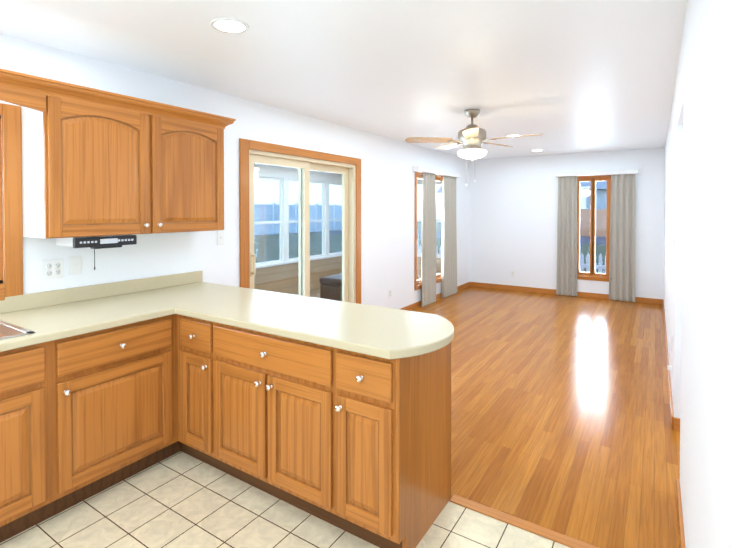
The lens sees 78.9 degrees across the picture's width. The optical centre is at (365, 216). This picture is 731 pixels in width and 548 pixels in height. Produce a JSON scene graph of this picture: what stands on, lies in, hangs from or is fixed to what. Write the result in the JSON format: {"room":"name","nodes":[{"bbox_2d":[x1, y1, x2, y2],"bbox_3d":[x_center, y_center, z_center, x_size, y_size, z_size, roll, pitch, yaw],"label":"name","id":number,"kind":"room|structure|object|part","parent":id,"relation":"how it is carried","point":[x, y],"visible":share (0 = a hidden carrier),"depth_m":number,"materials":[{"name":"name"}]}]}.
{"room":"kitchen","nodes":[
{"label":"kitchen","id":0,"kind":"room"},
{"bbox_2d":[0,33,469,308],"bbox_3d":[-0.769,0.189,4.478,0.150,2.450,10.290,1,1,33],"label":"wall","id":1,"kind":"structure","parent":0,"point":[387,215],"depth_m":3.81,"materials":[{"name":"paint"}]},
{"bbox_2d":[0,103,22,300],"bbox_3d":[-2.339,-0.073,2.045,0.174,1.080,1.219,1,1,33],"label":"window","id":2,"kind":"structure","parent":1,"relation":"in","point":[11,242],"depth_m":2.47,"materials":[{"name":"brown wood"}]},
{"bbox_2d":[42,259,63,279],"bbox_3d":[-1.865,0.314,2.654,0.008,0.115,0.116,1,1,33],"label":"electrical outlet","id":3,"kind":"object","parent":1,"relation":"attached to","point":[53,269],"visible":1,"depth_m":2.65,"materials":[{"name":"white plastic"}]},
{"bbox_2d":[69,256,80,274],"bbox_3d":[-1.796,0.303,2.753,0.016,0.115,0.070,1,1,33],"label":"light switch","id":4,"kind":"object","parent":1,"relation":"attached to","point":[74,265],"visible":1,"depth_m":2.75,"materials":[{"name":"white plastic"}]},
{"bbox_2d":[0,271,202,313],"bbox_3d":[-2.359,0.496,1.885,0.019,0.088,3.897,1,1,33],"label":"backsplash","id":5,"kind":"structure","parent":1,"relation":"attached to","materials":[{"name":"beige laminate"}]},
{"bbox_2d":[16,77,227,238],"bbox_3d":[-1.497,-0.306,2.912,0.326,0.828,1.158,1,1,33],"label":"upper cabinet","id":6,"kind":"object","parent":1,"relation":"attached to","point":[96,162],"depth_m":2.63,"materials":[{"name":"brown wood"}]},
{"bbox_2d":[56,235,136,269],"bbox_3d":[-1.619,0.212,2.683,0.248,0.197,0.352,1,1,33],"label":"under-cabinet radio","id":7,"kind":"object","parent":6,"relation":"attached to","point":[102,242],"visible":0.94,"depth_m":2.59,"materials":[{"name":"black plastic"}]},
{"bbox_3d":[-2.106,-0.667,1.925,0.381,0.076,3.576,1,1,33],"label":"crown","id":8,"kind":"part","parent":6,"relation":"part of","materials":[{"name":"brown wood"}]},
{"bbox_2d":[217,231,223,244],"bbox_3d":[-1.194,0.175,3.674,0.016,0.115,0.070,1,1,33],"label":"light switch","id":9,"kind":"object","parent":1,"relation":"attached to","point":[220,237],"visible":1,"depth_m":3.67,"materials":[{"name":"white plastic"}]},
{"bbox_2d":[239,138,360,303],"bbox_3d":[-0.633,0.362,4.669,0.170,2.098,1.877,1,1,33],"label":"sliding door","id":10,"kind":"structure","parent":1,"relation":"in","point":[304,166],"depth_m":4.64,"materials":[{"name":"clear glass"}]},
{"bbox_2d":[414,172,442,289],"bbox_3d":[1.070,0.191,7.272,0.176,1.810,1.450,1,1,33],"label":"window frame","id":11,"kind":"structure","parent":1,"relation":"attached to","point":[419,285],"depth_m":6.65,"materials":[{"name":"brown wood"}]},
{"bbox_2d":[417,175,442,283],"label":"window","id":12,"kind":"structure","parent":1,"relation":"in","point":[437,180],"depth_m":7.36,"materials":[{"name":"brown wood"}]},
{"bbox_2d":[400,282,469,310],"bbox_3d":[0.990,1.332,7.041,0.014,0.085,3.804,1,1,33],"label":"baseboard","id":13,"kind":"structure","parent":1,"relation":"attached to","point":[418,304],"depth_m":6.79,"materials":[{"name":"brown wood"}]},
{"bbox_2d":[413,166,459,177],"bbox_3d":[1.179,-0.716,7.210,0.110,0.075,1.600,1,1,33],"label":"cornice valance","id":14,"kind":"object","parent":1,"relation":"attached to","point":[421,169],"visible":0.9,"depth_m":6.99,"materials":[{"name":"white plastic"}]},
{"bbox_2d":[421,172,436,306],"bbox_3d":[0.989,0.340,6.945,0.077,2.048,0.528,1,1,33],"label":"curtain","id":15,"kind":"object","parent":14,"relation":"hanging from","point":[428,263],"depth_m":6.90,"materials":[{"name":"fabric"}]},
{"bbox_2d":[441,176,456,297],"bbox_3d":[1.432,0.330,7.623,0.077,2.048,0.594,1,1,33],"label":"curtain","id":16,"kind":"object","parent":14,"relation":"hanging from","point":[448,267],"depth_m":7.60,"materials":[{"name":"fabric"}]},
{"bbox_2d":[0,451,570,547],"bbox_3d":[-1.127,1.529,0.949,3.430,0.120,3.955,1,1,33],"label":"floor","id":17,"kind":"structure","parent":0,"point":[180,499],"depth_m":2.10,"materials":[{"name":"tile"}]},
{"bbox_2d":[0,271,255,542],"bbox_3d":[-2.079,0.875,1.707,0.690,1.164,3.896,1,1,33],"label":"base unit","id":18,"kind":"object","parent":17,"relation":"on","point":[88,373],"depth_m":2.25,"materials":[{"name":"brown wood"}]},
{"bbox_2d":[0,320,34,339],"bbox_3d":[-1.968,0.605,1.860,0.540,0.700,0.805,1,1,33],"label":"sink","id":19,"kind":"object","parent":18,"relation":"in","point":[8,330],"depth_m":2.12,"materials":[{"name":"silver metal"}]},
{"bbox_2d":[0,282,453,358],"bbox_3d":[-1.431,0.569,1.280,2.237,0.039,3.897,1,1,33],"label":"countertop","id":20,"kind":"structure","parent":18,"relation":"on","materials":[{"name":"beige laminate"}]},
{"bbox_2d":[176,289,453,547],"bbox_3d":[-0.266,0.989,2.442,1.545,0.914,0.685,1,1,33],"label":"base unit","id":21,"kind":"object","parent":17,"relation":"on","point":[336,413],"depth_m":2.11,"materials":[{"name":"brown wood"}]},
{"bbox_2d":[450,494,597,547],"bbox_3d":[0.853,1.449,2.017,0.978,0.006,0.060,1,1,33],"label":"trim","id":22,"kind":"structure","parent":17,"relation":"on","point":[565,540],"depth_m":2.09,"materials":[{"name":"brown wood"}]},
{"bbox_2d":[254,163,341,293],"bbox_3d":[-1.701,0.234,7.176,0.120,2.282,5.750,1,1,33],"label":"wall","id":23,"kind":"structure","parent":0,"point":[321,269],"depth_m":7.69,"materials":[{"name":"brown wood"}]},
{"bbox_2d":[254,176,341,265],"bbox_3d":[-1.717,0.070,7.185,0.040,1.435,5.640,1,1,33],"label":"sunroom window","id":24,"kind":"structure","parent":23,"relation":"in","point":[280,226],"depth_m":7.72,"materials":[{"name":"white plastic"}]},
{"bbox_2d":[294,288,319,297],"bbox_3d":[-0.817,1.442,6.618,2.250,0.118,5.950,1,1,33],"label":"floor","id":25,"kind":"structure","parent":0,"point":[314,291],"depth_m":7.87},
{"bbox_2d":[319,273,341,300],"bbox_3d":[-0.176,1.132,6.589,0.710,0.500,0.770,1,1,33],"label":"leather bench","id":26,"kind":"object","parent":25,"relation":"on","point":[336,292],"depth_m":6.35,"materials":[{"name":"brown leather"}]},
{"bbox_2d":[0,0,687,159],"bbox_3d":[1.262,-1.075,3.132,5.000,0.120,10.290,1,1,33],"label":"ceiling","id":27,"kind":"structure","parent":0,"point":[571,76],"depth_m":2.83,"materials":[{"name":"white paint"}]},
{"bbox_2d":[210,18,248,33],"bbox_3d":[-0.712,-0.999,2.334,0.195,0.007,0.195,0,1,24],"label":"recessed light","id":28,"kind":"object","parent":27,"relation":"in","point":[230,25],"depth_m":2.32,"materials":[{"name":"white plastic"}]},
{"bbox_2d":[405,109,543,186],"bbox_3d":[1.085,-0.660,4.306,1.208,0.744,1.260,1,1,33],"label":"ceiling fan","id":29,"kind":"object","parent":27,"relation":"hanging from","point":[472,138],"visible":1,"depth_m":4.26,"materials":[{"name":"silver metal"}]},
{"bbox_2d":[417,179,440,279],"bbox_3d":[0.812,0.205,9.005,2.150,2.282,0.120,1,1,33],"label":"wall","id":30,"kind":"structure","parent":0,"point":[419,257],"depth_m":8.79,"materials":[{"name":"brown wood"}]},
{"bbox_2d":[411,286,679,547],"bbox_3d":[2.343,1.469,4.828,5.000,0.120,6.335,1,1,33],"label":"floor","id":31,"kind":"structure","parent":0,"point":[560,416],"depth_m":3.22,"materials":[{"name":"brown wood"}]},
{"bbox_2d":[470,147,664,298],"bbox_3d":[3.376,0.138,7.826,3.130,2.450,0.150,1,1,33],"label":"wall","id":32,"kind":"structure","parent":0,"point":[513,213],"depth_m":7.92,"materials":[{"name":"paint"}]},
{"bbox_2d":[470,282,660,304],"bbox_3d":[3.327,1.321,7.778,3.060,0.085,0.014,1,1,33],"label":"baseboard","id":33,"kind":"structure","parent":32,"relation":"attached to","point":[476,284],"depth_m":7.84,"materials":[{"name":"brown wood"}]},
{"bbox_2d":[570,175,611,281],"bbox_3d":[3.842,0.177,7.507,0.670,1.790,0.176,1,1,33],"label":"window frame","id":34,"kind":"structure","parent":32,"relation":"attached to","point":[593,278],"depth_m":7.42,"materials":[{"name":"brown wood"}]},
{"bbox_2d":[577,178,609,276],"bbox_3d":[3.830,0.178,7.489,0.504,1.644,0.060,1,1,33],"label":"window","id":35,"kind":"structure","parent":32,"relation":"in","point":[592,209],"depth_m":7.48,"materials":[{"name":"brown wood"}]},
{"bbox_2d":[555,169,637,176],"bbox_3d":[3.811,-0.718,7.373,1.220,0.075,0.110,1,1,33],"label":"cornice valance","id":36,"kind":"object","parent":32,"relation":"attached to","point":[598,173],"visible":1,"depth_m":7.31,"materials":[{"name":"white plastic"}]},
{"bbox_2d":[556,176,576,295],"bbox_3d":[3.463,0.330,7.624,0.330,2.048,0.069,1,1,33],"label":"curtain","id":37,"kind":"object","parent":36,"relation":"hanging from","point":[566,284],"depth_m":7.63,"materials":[{"name":"fabric"}]},
{"bbox_2d":[609,174,634,301],"bbox_3d":[4.149,0.337,7.175,0.374,2.048,0.075,1,1,33],"label":"curtain","id":38,"kind":"object","parent":36,"relation":"hanging from","point":[622,249],"depth_m":7.17,"materials":[{"name":"fabric"}]},
{"bbox_2d":[664,0,730,547],"bbox_3d":[1.978,0.217,2.685,0.150,2.450,10.290,1,1,33],"label":"wall","id":39,"kind":"structure","parent":0,"point":[697,283],"depth_m":1.31,"materials":[{"name":"paint"}]},
{"bbox_2d":[662,299,675,429],"bbox_3d":[3.355,1.364,4.960,0.017,0.085,4.704,1,1,33],"label":"baseboard","id":40,"kind":"structure","parent":39,"relation":"attached to","point":[675,423],"depth_m":3.66,"materials":[{"name":"brown wood"}]},
{"bbox_2d":[667,335,672,369],"bbox_3d":[2.307,1.032,3.366,0.030,0.260,0.070,1,1,33],"label":"outlet","id":41,"kind":"object","parent":39,"relation":"attached to","point":[669,367],"visible":1,"depth_m":3.36,"materials":[{"name":"white plastic"}]},
{"bbox_2d":[676,418,679,430],"bbox_3d":[2.744,1.402,2.560,1.550,0.085,0.017,1,1,33],"label":"baseboard","id":42,"kind":"structure","parent":39,"relation":"attached to","point":[677,419],"depth_m":2.98,"materials":[{"name":"brown wood"}]},
{"bbox_2d":[676,479,685,547],"bbox_3d":[0.405,1.434,0.442,0.017,0.085,4.484,1,1,33],"label":"baseboard","id":43,"kind":"structure","parent":39,"relation":"attached to","point":[678,493],"depth_m":2.05,"materials":[{"name":"brown wood"}]},
{"label":"outside","id":44,"kind":"structure","parent":0,"visible":0},
{"bbox_2d":[254,222,605,272],"bbox_3d":[5.637,1.640,14.178,80.000,0.150,90.000,1,1,33],"label":"ground","id":45,"kind":"structure","parent":44,"point":[331,239],"depth_m":21.50,"materials":[{"name":"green plant"}]},
{"bbox_2d":[254,203,341,235],"bbox_3d":[-12.479,0.289,22.957,0.240,2.280,65.070,1,1,33],"label":"vinyl fence","id":46,"kind":"object","parent":45,"relation":"on","point":[275,217],"depth_m":33.55,"materials":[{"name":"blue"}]},
{"bbox_2d":[310,231,605,244],"bbox_3d":[18.032,1.419,23.102,49.000,0.015,7.500,1,1,33],"label":"road","id":47,"kind":"structure","parent":45,"relation":"on","point":[597,241],"depth_m":28.20,"materials":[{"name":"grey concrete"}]},
{"bbox_2d":[417,241,605,272],"bbox_3d":[5.030,1.150,8.666,9.100,1.000,0.120,1,1,33],"label":"picket fence","id":48,"kind":"object","parent":45,"relation":"on","point":[582,264],"depth_m":8.96,"materials":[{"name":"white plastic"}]},
{"bbox_2d":[437,181,606,208],"bbox_3d":[20.652,-1.918,38.957,27.200,6.200,9.200,1,1,33],"label":"sky","id":49,"kind":"structure","parent":45,"relation":"on","point":[585,185],"depth_m":35.71,"materials":[{"name":"blue"}]},
{"bbox_2d":[580,209,606,236],"bbox_3d":[15.303,0.422,29.884,17.000,1.800,0.100,1,1,33],"label":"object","id":50,"kind":"object","parent":45,"relation":"on","point":[600,221],"depth_m":29.75,"materials":[{"name":"brown"}]}
]}

